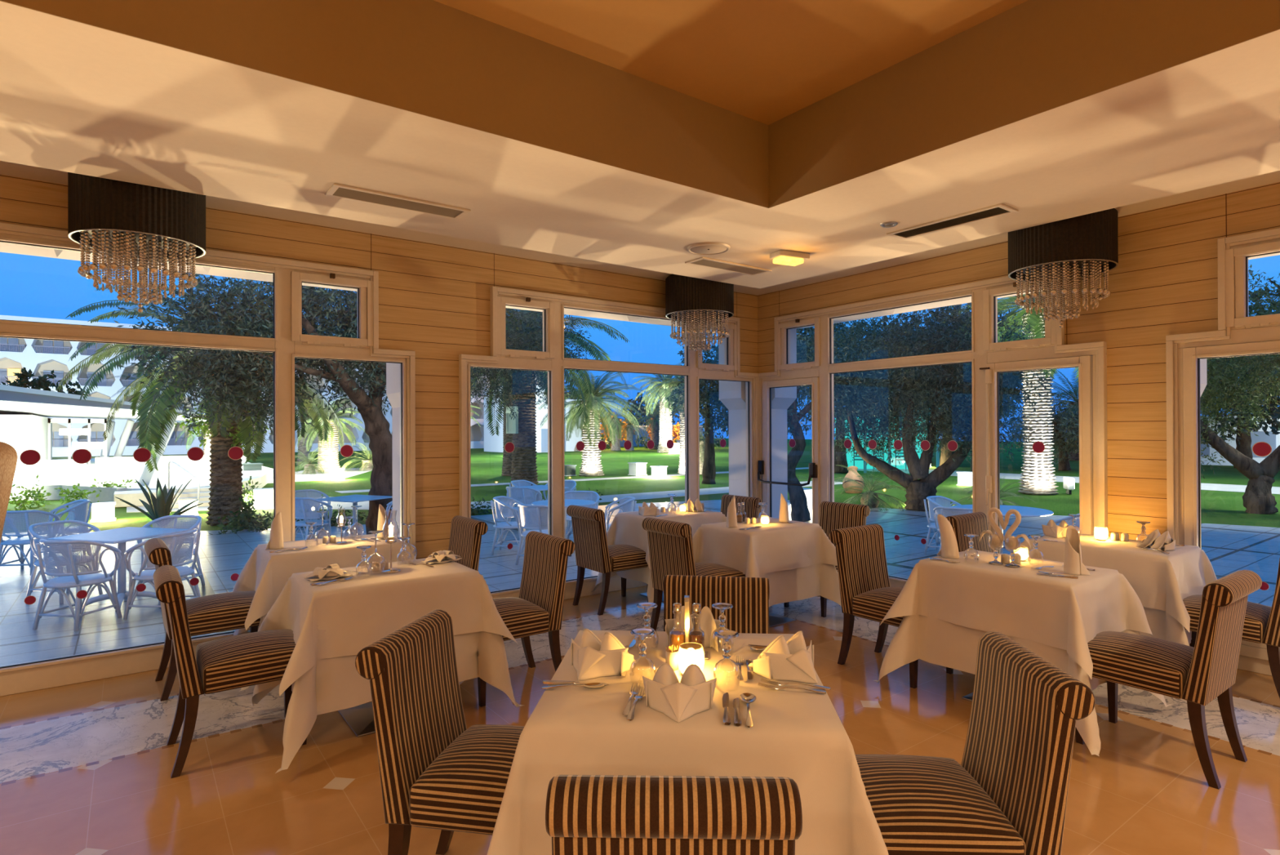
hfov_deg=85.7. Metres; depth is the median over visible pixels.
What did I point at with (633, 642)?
knife
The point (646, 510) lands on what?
napkin
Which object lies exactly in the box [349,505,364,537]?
wine glass
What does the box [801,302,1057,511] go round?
tree
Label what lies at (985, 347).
window
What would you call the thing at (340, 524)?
lamp
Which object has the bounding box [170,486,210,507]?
steps
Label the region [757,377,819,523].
door
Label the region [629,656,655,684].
bowl
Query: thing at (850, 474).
amphora
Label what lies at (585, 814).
dining chair
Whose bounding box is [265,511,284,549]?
napkin
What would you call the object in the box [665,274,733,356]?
chandelier
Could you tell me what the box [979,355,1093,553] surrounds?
door
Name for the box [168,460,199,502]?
handrail
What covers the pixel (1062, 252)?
chandelier
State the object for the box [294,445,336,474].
palm tree
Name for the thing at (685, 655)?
tray
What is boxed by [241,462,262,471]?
garden light
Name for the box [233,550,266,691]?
tablecloth
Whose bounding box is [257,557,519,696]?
cloth
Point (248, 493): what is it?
shrub
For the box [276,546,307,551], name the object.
fork
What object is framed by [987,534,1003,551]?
bowl
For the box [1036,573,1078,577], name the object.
knife
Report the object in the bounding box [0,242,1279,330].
lintel
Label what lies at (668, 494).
wine glass
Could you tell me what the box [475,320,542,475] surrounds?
palm tree
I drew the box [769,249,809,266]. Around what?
emergency light
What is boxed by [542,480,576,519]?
rattan chair
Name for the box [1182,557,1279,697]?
dining chair
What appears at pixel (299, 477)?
path
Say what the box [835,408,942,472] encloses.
kiosk
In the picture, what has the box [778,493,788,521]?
napkin
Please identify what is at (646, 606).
wine glass
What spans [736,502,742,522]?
oil bottle
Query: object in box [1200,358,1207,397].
pier
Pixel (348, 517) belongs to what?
wine glass
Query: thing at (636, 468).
garden light
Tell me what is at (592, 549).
dining chair
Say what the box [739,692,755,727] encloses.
spoon
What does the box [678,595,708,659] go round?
stand
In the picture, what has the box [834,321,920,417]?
evergreen tree
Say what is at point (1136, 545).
fork
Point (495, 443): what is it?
white wing
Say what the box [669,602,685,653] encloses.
oil bottle
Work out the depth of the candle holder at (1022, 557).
4.16 m
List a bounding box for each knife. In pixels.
[310,577,346,585]
[542,680,608,684]
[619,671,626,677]
[629,635,639,647]
[721,692,730,724]
[732,697,742,725]
[746,658,753,679]
[747,644,767,647]
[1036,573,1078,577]
[1043,538,1064,542]
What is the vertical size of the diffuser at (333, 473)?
0.356 m
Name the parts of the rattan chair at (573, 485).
panel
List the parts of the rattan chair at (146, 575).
arm post, leg, arm post, seat, rail, panel, arm post, leg, arm post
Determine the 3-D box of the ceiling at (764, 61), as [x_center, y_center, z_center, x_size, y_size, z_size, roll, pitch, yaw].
[0.203,-2.037,0.300,6.237,0.100,6.237,0,0,-36]
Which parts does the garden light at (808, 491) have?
lid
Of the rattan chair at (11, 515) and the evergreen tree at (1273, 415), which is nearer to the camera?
the rattan chair at (11, 515)
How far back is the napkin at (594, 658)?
2.25 m
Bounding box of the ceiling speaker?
[687,242,730,255]
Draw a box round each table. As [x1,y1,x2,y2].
[46,526,191,611]
[315,494,392,536]
[337,702,375,737]
[512,484,568,529]
[531,498,595,556]
[640,591,663,601]
[768,611,796,626]
[950,504,1053,553]
[961,692,973,701]
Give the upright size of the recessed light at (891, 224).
0.010 m
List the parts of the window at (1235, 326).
vent sash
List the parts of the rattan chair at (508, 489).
panel, arm post, arm post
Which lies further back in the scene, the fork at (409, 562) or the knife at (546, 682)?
the fork at (409, 562)
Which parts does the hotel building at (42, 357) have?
sliding door, sliding door, railing, railing, railing, railing, sliding door, sliding door, sliding door, railing, railing, sliding door, sliding door, sliding door, railing, railing, railing, sliding door, railing, sliding door, sliding door, railing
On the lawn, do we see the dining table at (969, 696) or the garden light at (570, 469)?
the garden light at (570, 469)
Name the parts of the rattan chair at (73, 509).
arm post, arm post, seat, panel, arm post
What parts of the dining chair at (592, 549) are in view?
leg, backrest, leg, leg, seat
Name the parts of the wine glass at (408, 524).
stem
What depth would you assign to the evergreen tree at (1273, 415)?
28.14 m
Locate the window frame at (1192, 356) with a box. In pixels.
[1182,340,1279,660]
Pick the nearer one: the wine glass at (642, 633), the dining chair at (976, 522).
the wine glass at (642, 633)
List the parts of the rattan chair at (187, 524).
arm post, panel, arm post, leg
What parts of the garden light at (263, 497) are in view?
lid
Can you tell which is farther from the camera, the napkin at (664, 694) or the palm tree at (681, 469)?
the palm tree at (681, 469)
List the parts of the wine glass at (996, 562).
stem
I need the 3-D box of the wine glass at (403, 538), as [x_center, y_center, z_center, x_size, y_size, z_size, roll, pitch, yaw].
[-1.399,0.734,4.093,0.082,0.166,0.082,0,0,32]
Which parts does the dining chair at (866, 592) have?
leg, backrest, seat, leg, leg, leg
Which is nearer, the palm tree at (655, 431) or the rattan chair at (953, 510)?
the rattan chair at (953, 510)
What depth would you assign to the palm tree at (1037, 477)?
18.75 m
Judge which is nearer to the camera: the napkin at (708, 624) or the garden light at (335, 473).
the napkin at (708, 624)
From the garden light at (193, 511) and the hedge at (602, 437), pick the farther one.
the hedge at (602, 437)
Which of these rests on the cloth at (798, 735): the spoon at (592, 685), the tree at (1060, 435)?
the spoon at (592, 685)
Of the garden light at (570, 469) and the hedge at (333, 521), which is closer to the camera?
the hedge at (333, 521)
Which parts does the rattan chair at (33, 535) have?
leg, arm post, arm post, panel, leg, seat, arm post, leg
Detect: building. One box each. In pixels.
[0,315,540,457]
[0,384,301,485]
[1200,415,1279,465]
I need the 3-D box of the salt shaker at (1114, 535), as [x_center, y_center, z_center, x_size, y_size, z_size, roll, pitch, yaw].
[3.373,0.772,4.905,0.049,0.058,0.050,0,0,-36]
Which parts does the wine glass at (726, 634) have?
stem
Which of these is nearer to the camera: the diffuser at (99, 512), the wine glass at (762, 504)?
the wine glass at (762, 504)
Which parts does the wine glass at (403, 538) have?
stem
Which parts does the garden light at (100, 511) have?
lid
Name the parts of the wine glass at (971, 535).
stem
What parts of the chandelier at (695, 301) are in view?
lamp shade, strand plate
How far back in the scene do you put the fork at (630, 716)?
1.98 m
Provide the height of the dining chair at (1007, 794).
0.914 m
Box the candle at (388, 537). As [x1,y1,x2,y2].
[387,536,394,539]
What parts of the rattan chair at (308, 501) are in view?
arm post, leg, panel, rail, seat, leg, arm post, arm post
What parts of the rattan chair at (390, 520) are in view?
arm post, arm post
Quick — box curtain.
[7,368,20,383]
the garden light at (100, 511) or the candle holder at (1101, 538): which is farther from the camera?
the garden light at (100, 511)
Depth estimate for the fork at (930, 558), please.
4.13 m
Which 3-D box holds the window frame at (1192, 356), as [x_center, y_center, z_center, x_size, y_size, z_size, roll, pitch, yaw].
[4.037,0.473,4.490,0.084,2.052,0.798,0,0,-36]
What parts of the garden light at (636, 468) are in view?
lid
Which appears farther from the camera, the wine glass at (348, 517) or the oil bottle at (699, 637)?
the wine glass at (348, 517)
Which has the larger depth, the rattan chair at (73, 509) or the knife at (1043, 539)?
the rattan chair at (73, 509)
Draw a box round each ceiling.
[0,0,1279,295]
[433,0,1027,124]
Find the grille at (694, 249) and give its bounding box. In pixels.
[689,244,727,253]
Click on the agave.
(159, 506)
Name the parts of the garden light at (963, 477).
lid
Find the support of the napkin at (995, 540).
in the wine glass at (996, 562)
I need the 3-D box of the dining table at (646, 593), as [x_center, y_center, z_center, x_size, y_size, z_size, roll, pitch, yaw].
[0.290,1.225,6.659,0.800,0.790,0.550,0,0,-36]
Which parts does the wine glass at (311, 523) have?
stem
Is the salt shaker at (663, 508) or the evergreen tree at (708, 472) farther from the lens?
the evergreen tree at (708, 472)
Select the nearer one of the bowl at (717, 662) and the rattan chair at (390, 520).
the bowl at (717, 662)
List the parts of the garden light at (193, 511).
lid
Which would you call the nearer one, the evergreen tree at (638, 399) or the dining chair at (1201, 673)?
the dining chair at (1201, 673)
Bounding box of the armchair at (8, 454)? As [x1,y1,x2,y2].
[0,441,17,542]
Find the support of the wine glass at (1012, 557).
on the cloth at (983, 595)
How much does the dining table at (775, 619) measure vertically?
0.790 m
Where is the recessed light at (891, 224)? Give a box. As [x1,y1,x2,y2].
[880,221,897,227]
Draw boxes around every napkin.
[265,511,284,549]
[303,563,352,581]
[377,503,391,537]
[420,550,462,564]
[570,628,635,679]
[638,502,659,515]
[642,662,716,722]
[664,605,724,651]
[683,497,704,511]
[726,494,737,528]
[747,631,817,683]
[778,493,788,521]
[937,514,959,558]
[978,507,1004,547]
[1003,509,1031,549]
[1041,519,1068,537]
[1063,524,1090,575]
[1137,528,1176,550]
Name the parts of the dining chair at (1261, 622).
leg, seat, backrest, leg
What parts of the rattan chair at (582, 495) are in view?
leg, panel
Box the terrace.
[0,499,1279,666]
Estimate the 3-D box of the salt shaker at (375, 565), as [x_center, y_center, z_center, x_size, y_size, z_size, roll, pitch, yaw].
[-1.507,0.792,3.938,0.043,0.050,0.043,0,0,-36]
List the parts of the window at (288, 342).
vent sash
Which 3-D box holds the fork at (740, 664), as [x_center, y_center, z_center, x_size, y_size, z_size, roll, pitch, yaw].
[0.332,0.797,2.292,0.027,0.011,0.212,0,0,8]
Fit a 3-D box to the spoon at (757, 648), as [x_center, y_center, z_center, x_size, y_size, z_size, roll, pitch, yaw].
[0.490,0.797,2.468,0.191,0.010,0.042,0,0,17]
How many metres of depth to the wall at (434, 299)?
5.78 m
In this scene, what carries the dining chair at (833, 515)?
on the floor
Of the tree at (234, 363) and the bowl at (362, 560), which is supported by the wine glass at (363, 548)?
the bowl at (362, 560)
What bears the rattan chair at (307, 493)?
on the terrace
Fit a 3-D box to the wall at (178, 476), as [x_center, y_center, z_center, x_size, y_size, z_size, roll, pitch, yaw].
[-28.320,1.810,21.834,28.500,0.360,26.600,0,0,-36]
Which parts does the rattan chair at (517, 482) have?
panel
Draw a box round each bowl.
[314,528,330,544]
[349,521,364,537]
[355,560,372,577]
[366,552,385,574]
[396,551,411,565]
[400,543,417,563]
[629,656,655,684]
[635,626,658,652]
[711,626,733,653]
[713,657,740,688]
[963,547,978,563]
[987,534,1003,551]
[1004,537,1020,552]
[1027,548,1044,564]
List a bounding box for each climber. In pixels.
[174,391,222,447]
[224,410,271,450]
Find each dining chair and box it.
[144,537,260,701]
[153,564,306,777]
[355,608,524,854]
[448,515,488,570]
[477,530,574,706]
[545,774,802,854]
[566,504,648,615]
[641,516,745,630]
[662,574,769,633]
[720,493,761,519]
[783,501,870,617]
[829,523,953,688]
[855,631,1095,854]
[946,511,991,551]
[1075,569,1262,789]
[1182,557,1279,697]
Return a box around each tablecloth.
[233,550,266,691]
[248,596,524,773]
[591,528,653,612]
[745,542,841,606]
[874,574,1173,755]
[1138,561,1191,645]
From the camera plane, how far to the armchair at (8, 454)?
1.92 m
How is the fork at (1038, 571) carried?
on the cloth at (983, 595)
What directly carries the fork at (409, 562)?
on the cloth at (355, 612)
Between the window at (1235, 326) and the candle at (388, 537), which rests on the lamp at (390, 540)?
the candle at (388, 537)
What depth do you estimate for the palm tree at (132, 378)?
37.62 m
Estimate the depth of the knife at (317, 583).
3.61 m
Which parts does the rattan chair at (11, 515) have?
leg, leg, seat, rail, panel, arm post, leg, arm post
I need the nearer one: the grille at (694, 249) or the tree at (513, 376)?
the grille at (694, 249)
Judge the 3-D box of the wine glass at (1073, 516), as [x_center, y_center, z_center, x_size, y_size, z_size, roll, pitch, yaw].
[3.168,0.719,5.039,0.082,0.166,0.082,0,0,-43]
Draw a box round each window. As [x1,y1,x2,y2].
[0,222,415,696]
[458,286,758,599]
[757,275,1107,586]
[1165,227,1279,675]
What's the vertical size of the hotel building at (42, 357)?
10.111 m
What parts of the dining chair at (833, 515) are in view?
leg, leg, backrest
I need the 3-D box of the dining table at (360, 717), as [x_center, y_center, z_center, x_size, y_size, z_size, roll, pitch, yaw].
[-1.432,1.223,3.897,0.830,0.790,0.550,0,0,-36]
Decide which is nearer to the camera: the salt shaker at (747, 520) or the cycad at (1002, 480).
the salt shaker at (747, 520)
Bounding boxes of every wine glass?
[304,521,318,546]
[314,510,330,544]
[343,515,355,539]
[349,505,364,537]
[355,545,372,577]
[366,530,385,574]
[396,536,411,565]
[400,522,417,563]
[629,627,655,684]
[635,602,658,652]
[666,493,675,508]
[668,494,676,512]
[711,602,733,653]
[713,629,740,688]
[758,502,768,523]
[963,533,978,563]
[987,534,1003,564]
[1004,537,1020,567]
[1027,534,1044,564]
[1067,514,1080,536]
[1136,520,1151,546]
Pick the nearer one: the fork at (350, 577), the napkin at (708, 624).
the napkin at (708, 624)
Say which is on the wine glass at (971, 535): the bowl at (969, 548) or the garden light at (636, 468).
the bowl at (969, 548)
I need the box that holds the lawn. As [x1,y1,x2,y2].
[4,438,1279,533]
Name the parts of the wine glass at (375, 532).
stem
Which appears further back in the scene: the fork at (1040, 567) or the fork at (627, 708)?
the fork at (1040, 567)
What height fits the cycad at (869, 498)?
1.754 m
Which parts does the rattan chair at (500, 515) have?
arm post, leg, leg, panel, rail, seat, arm post, arm post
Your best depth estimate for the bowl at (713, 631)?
2.48 m
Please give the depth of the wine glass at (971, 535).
4.10 m
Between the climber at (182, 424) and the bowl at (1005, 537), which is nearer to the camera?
the bowl at (1005, 537)
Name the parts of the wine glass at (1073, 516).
stem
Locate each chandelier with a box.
[67,172,205,312]
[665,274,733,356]
[1008,208,1118,328]
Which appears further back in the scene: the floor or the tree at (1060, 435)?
the tree at (1060, 435)
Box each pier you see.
[386,362,400,540]
[718,328,796,518]
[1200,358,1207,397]
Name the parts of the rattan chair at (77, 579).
leg, arm post, panel, arm post, rail, leg, seat, leg, arm post, leg, arm post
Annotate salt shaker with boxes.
[322,535,328,543]
[329,534,336,542]
[371,561,379,571]
[380,560,388,568]
[660,506,665,511]
[744,517,750,523]
[751,517,755,523]
[1000,553,1009,563]
[1013,552,1021,563]
[1111,532,1119,540]
[1120,532,1128,541]
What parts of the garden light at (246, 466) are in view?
lid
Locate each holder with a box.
[665,644,678,670]
[677,642,704,674]
[1020,545,1028,560]
[1093,526,1108,540]
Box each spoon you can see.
[541,682,604,688]
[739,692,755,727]
[750,646,765,650]
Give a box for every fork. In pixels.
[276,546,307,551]
[317,576,354,585]
[408,562,434,566]
[622,682,639,715]
[626,685,644,720]
[736,655,743,680]
[757,681,826,693]
[760,677,831,689]
[929,558,959,562]
[1031,565,1053,568]
[1038,570,1078,576]
[1136,545,1169,553]
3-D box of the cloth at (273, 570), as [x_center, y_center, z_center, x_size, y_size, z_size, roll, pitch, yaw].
[-2.180,1.029,4.911,1.205,0.411,0.942,0,0,-36]
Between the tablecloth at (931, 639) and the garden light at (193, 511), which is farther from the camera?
the garden light at (193, 511)
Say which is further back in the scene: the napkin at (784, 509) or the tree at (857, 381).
the tree at (857, 381)
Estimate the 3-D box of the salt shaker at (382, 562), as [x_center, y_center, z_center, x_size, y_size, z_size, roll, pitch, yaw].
[-1.477,0.792,3.991,0.043,0.050,0.043,0,0,-36]
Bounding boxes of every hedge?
[0,367,85,395]
[208,504,368,534]
[471,487,602,515]
[600,433,725,448]
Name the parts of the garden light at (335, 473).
lid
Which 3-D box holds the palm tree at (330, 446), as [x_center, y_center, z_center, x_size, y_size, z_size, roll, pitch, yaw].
[-13.945,0.291,31.004,3.212,3.338,3.537,0,0,10]
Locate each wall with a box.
[0,174,758,559]
[9,484,155,507]
[12,458,273,492]
[600,425,702,446]
[757,182,1279,540]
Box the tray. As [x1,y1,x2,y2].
[678,650,708,659]
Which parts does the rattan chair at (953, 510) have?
arm post, panel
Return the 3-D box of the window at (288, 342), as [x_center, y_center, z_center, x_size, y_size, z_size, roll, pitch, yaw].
[-3.313,0.195,4.619,3.601,2.865,0.135,0,0,-36]
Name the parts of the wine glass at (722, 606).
stem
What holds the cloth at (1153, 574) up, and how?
on the tablecloth at (1162, 625)
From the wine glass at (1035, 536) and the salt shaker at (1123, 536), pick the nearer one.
the wine glass at (1035, 536)
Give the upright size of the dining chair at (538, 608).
0.914 m
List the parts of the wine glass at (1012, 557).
stem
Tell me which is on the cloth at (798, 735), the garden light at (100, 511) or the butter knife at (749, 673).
the butter knife at (749, 673)
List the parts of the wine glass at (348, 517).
stem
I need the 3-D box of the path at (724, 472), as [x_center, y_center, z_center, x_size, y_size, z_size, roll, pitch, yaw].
[0.555,1.913,26.912,23.029,0.050,0.917,0,0,-35]
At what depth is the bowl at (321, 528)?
4.83 m
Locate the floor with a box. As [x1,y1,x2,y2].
[0,585,1279,854]
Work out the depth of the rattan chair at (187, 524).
8.06 m
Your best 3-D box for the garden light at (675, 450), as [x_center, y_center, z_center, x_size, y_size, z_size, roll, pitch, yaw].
[2.731,1.553,51.585,0.896,0.800,0.896,0,0,-36]
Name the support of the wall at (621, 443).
on the lawn
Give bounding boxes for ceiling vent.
[324,182,471,219]
[684,257,772,275]
[886,203,1017,239]
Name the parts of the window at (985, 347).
vent sash, vent sash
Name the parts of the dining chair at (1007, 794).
seat, backrest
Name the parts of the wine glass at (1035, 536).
stem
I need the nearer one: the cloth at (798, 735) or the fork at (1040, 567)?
the cloth at (798, 735)
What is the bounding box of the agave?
[115,477,203,526]
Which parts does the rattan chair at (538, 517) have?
leg, arm post, panel, rail, seat, arm post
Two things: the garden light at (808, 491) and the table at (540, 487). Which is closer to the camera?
the table at (540, 487)
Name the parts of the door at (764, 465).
lock plate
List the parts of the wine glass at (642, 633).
stem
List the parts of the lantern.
pane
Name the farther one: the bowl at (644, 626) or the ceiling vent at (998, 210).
the ceiling vent at (998, 210)
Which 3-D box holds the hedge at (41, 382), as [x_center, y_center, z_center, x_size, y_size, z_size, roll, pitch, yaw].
[-31.514,-1.733,33.612,7.072,2.438,2.631,0,0,-36]
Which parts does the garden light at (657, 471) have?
lid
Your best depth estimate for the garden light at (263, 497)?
16.30 m
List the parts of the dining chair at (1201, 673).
leg, leg, seat, leg, backrest, leg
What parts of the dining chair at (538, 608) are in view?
leg, seat, leg, backrest, leg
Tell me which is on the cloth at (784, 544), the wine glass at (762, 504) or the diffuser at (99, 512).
the wine glass at (762, 504)
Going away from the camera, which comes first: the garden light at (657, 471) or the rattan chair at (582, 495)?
the rattan chair at (582, 495)
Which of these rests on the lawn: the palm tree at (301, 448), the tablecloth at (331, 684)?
the palm tree at (301, 448)
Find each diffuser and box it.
[91,504,114,520]
[328,469,343,479]
[669,444,679,453]
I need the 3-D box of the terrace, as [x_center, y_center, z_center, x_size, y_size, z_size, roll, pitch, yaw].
[0.528,1.867,5.899,28.000,0.100,25.500,0,0,-36]
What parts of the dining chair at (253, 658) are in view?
leg, leg, backrest, seat, leg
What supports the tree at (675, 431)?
on the lawn
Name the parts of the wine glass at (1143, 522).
stem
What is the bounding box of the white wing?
[484,385,582,452]
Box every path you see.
[126,480,842,512]
[267,467,372,483]
[334,466,808,493]
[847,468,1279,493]
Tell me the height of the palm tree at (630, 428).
3.584 m
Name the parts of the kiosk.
slatted seat, slatted seat, slatted seat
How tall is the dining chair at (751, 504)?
0.914 m
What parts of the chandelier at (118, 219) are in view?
lamp shade, strand plate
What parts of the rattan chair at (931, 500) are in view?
arm post, leg, leg, panel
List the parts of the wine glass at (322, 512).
stem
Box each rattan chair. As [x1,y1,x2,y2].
[0,509,60,575]
[26,520,102,604]
[32,538,122,631]
[43,498,92,558]
[122,528,200,619]
[137,515,204,585]
[294,488,330,538]
[294,497,333,540]
[386,500,392,530]
[490,495,528,555]
[504,486,542,533]
[509,480,540,519]
[515,502,547,564]
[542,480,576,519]
[564,490,599,539]
[604,496,636,531]
[924,495,960,555]
[933,506,972,555]
[1053,513,1079,533]
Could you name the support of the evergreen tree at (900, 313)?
on the lawn
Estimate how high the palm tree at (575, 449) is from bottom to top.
4.990 m
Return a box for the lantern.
[505,406,518,433]
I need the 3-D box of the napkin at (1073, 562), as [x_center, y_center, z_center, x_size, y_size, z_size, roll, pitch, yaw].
[2.391,0.671,3.789,0.120,0.261,0.088,0,0,7]
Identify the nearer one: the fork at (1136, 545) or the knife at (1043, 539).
the fork at (1136, 545)
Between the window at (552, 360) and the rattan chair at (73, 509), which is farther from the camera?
the rattan chair at (73, 509)
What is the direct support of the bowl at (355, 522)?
on the wine glass at (356, 507)
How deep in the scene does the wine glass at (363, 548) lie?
3.77 m
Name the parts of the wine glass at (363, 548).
stem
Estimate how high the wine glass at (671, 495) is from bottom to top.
0.166 m
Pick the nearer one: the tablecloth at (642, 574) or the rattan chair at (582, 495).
the tablecloth at (642, 574)
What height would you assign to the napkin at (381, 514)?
0.248 m
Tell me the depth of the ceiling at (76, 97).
3.56 m
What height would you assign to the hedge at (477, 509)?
0.797 m
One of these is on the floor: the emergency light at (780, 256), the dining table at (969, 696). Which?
the dining table at (969, 696)
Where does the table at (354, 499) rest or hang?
on the terrace
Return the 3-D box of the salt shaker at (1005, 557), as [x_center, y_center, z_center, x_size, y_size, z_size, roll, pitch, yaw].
[2.167,0.776,4.095,0.047,0.055,0.047,0,0,-36]
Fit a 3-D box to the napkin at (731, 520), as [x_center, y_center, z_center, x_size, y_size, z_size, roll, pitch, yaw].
[0.752,0.683,5.644,0.088,0.261,0.120,0,0,-3]
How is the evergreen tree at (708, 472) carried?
on the lawn
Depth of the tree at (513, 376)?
16.29 m
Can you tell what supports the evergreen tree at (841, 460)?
on the lawn
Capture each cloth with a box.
[232,533,416,630]
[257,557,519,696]
[486,629,888,854]
[606,506,726,568]
[692,516,837,577]
[880,549,1153,678]
[1014,533,1217,631]
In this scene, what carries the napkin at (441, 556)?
on the cloth at (355, 612)
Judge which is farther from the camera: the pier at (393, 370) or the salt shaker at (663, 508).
the salt shaker at (663, 508)
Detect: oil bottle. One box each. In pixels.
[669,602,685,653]
[688,602,705,654]
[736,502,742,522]
[740,502,746,521]
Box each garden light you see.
[89,501,115,522]
[177,498,199,515]
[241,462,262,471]
[253,487,273,507]
[328,467,345,479]
[564,464,576,475]
[627,462,647,475]
[650,465,667,477]
[667,442,679,453]
[788,487,812,507]
[956,471,972,485]
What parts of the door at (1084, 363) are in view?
handle, espagnolette rod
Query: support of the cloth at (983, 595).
on the tablecloth at (931, 639)
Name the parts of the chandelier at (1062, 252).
strand plate, lamp shade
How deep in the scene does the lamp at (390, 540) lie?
3.92 m
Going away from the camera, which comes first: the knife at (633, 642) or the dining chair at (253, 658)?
the knife at (633, 642)
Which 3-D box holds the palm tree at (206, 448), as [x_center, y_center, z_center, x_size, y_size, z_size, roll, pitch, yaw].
[-25.440,-0.058,40.646,4.062,4.192,4.445,0,0,10]
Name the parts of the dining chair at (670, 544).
leg, backrest, seat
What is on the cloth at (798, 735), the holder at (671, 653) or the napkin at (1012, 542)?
the holder at (671, 653)
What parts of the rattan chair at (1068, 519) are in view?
panel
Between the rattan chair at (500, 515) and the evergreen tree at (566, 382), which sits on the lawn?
the evergreen tree at (566, 382)
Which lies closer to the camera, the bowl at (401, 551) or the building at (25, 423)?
the bowl at (401, 551)
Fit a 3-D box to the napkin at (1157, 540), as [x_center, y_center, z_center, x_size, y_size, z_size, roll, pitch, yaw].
[3.454,0.739,4.571,0.213,0.119,0.202,0,0,-6]
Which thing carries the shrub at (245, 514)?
on the terrace
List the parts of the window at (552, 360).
vent sash, vent sash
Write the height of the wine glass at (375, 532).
0.237 m
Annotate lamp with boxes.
[336,507,346,543]
[381,510,400,573]
[1062,475,1075,493]
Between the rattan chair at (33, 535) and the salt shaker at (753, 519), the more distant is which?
the rattan chair at (33, 535)
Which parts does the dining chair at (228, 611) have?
leg, backrest, leg, seat, leg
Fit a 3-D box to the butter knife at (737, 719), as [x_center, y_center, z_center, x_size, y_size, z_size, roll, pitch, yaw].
[0.273,0.800,1.950,0.022,0.010,0.186,0,0,7]
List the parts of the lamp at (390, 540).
stem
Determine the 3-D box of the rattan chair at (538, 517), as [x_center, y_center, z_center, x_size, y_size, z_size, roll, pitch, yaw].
[-1.353,1.428,9.322,0.653,0.820,0.513,0,0,32]
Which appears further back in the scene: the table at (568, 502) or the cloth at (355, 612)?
the table at (568, 502)
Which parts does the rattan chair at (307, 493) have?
panel, arm post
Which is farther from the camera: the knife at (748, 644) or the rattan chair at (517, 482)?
the rattan chair at (517, 482)
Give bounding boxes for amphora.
[842,466,864,493]
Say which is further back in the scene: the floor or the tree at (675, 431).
the tree at (675, 431)
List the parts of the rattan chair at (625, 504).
arm post, arm post, arm post, arm post, panel, arm post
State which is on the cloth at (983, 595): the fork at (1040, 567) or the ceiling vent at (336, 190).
the fork at (1040, 567)
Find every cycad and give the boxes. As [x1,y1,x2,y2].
[834,460,909,511]
[951,477,1035,506]
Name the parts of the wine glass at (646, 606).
stem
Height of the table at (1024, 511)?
0.738 m
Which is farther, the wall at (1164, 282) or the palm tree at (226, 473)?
the palm tree at (226, 473)
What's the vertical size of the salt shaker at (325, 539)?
0.050 m
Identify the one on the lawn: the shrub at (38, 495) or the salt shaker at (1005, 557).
the shrub at (38, 495)
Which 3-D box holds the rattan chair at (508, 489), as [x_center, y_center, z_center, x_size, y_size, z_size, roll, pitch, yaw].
[-2.065,1.440,12.190,0.653,0.820,0.513,0,0,24]
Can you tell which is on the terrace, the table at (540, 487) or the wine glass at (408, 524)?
the table at (540, 487)
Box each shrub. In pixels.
[7,474,51,510]
[54,481,96,506]
[89,477,137,502]
[217,497,272,529]
[241,475,261,506]
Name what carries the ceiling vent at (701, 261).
in the ceiling at (76, 97)
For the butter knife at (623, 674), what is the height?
0.010 m
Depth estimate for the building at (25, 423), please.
25.83 m
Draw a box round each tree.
[56,279,352,525]
[106,367,182,447]
[111,272,484,536]
[174,393,211,454]
[294,378,335,465]
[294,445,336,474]
[297,395,368,471]
[338,440,373,471]
[470,307,592,419]
[470,307,629,489]
[470,395,482,426]
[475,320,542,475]
[539,370,646,475]
[564,382,599,399]
[564,398,582,450]
[600,407,633,450]
[600,415,635,447]
[608,409,650,450]
[622,391,679,435]
[631,362,684,453]
[631,401,679,448]
[646,422,679,442]
[655,374,708,473]
[665,330,728,483]
[675,428,720,474]
[786,324,902,521]
[796,311,930,472]
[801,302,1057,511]
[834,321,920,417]
[865,313,1016,462]
[902,304,1024,465]
[915,302,1024,471]
[942,292,1078,494]
[1004,390,1079,470]
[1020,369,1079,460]
[1076,264,1279,514]
[1200,280,1279,435]
[1200,290,1279,467]
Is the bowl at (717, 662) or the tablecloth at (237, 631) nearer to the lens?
the bowl at (717, 662)
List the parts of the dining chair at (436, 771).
leg, backrest, leg, seat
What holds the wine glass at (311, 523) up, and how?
on the cloth at (273, 570)
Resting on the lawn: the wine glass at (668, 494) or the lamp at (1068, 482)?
the lamp at (1068, 482)
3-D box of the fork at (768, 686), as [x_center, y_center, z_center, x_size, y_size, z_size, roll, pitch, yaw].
[0.464,0.796,2.111,0.202,0.011,0.026,0,0,16]
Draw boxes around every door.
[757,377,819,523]
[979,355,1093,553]
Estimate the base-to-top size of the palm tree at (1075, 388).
5.493 m
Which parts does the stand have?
handle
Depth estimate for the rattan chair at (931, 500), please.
9.89 m
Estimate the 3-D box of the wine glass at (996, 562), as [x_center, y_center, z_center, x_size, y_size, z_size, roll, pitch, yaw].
[2.101,0.720,4.078,0.082,0.166,0.082,0,0,-19]
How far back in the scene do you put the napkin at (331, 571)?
3.71 m
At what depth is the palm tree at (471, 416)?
31.55 m
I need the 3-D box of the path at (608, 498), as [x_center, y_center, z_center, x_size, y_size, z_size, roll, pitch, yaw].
[-2.401,1.898,18.707,20.880,0.050,4.794,0,0,-19]
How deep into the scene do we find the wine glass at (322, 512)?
4.82 m
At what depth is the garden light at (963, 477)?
21.72 m

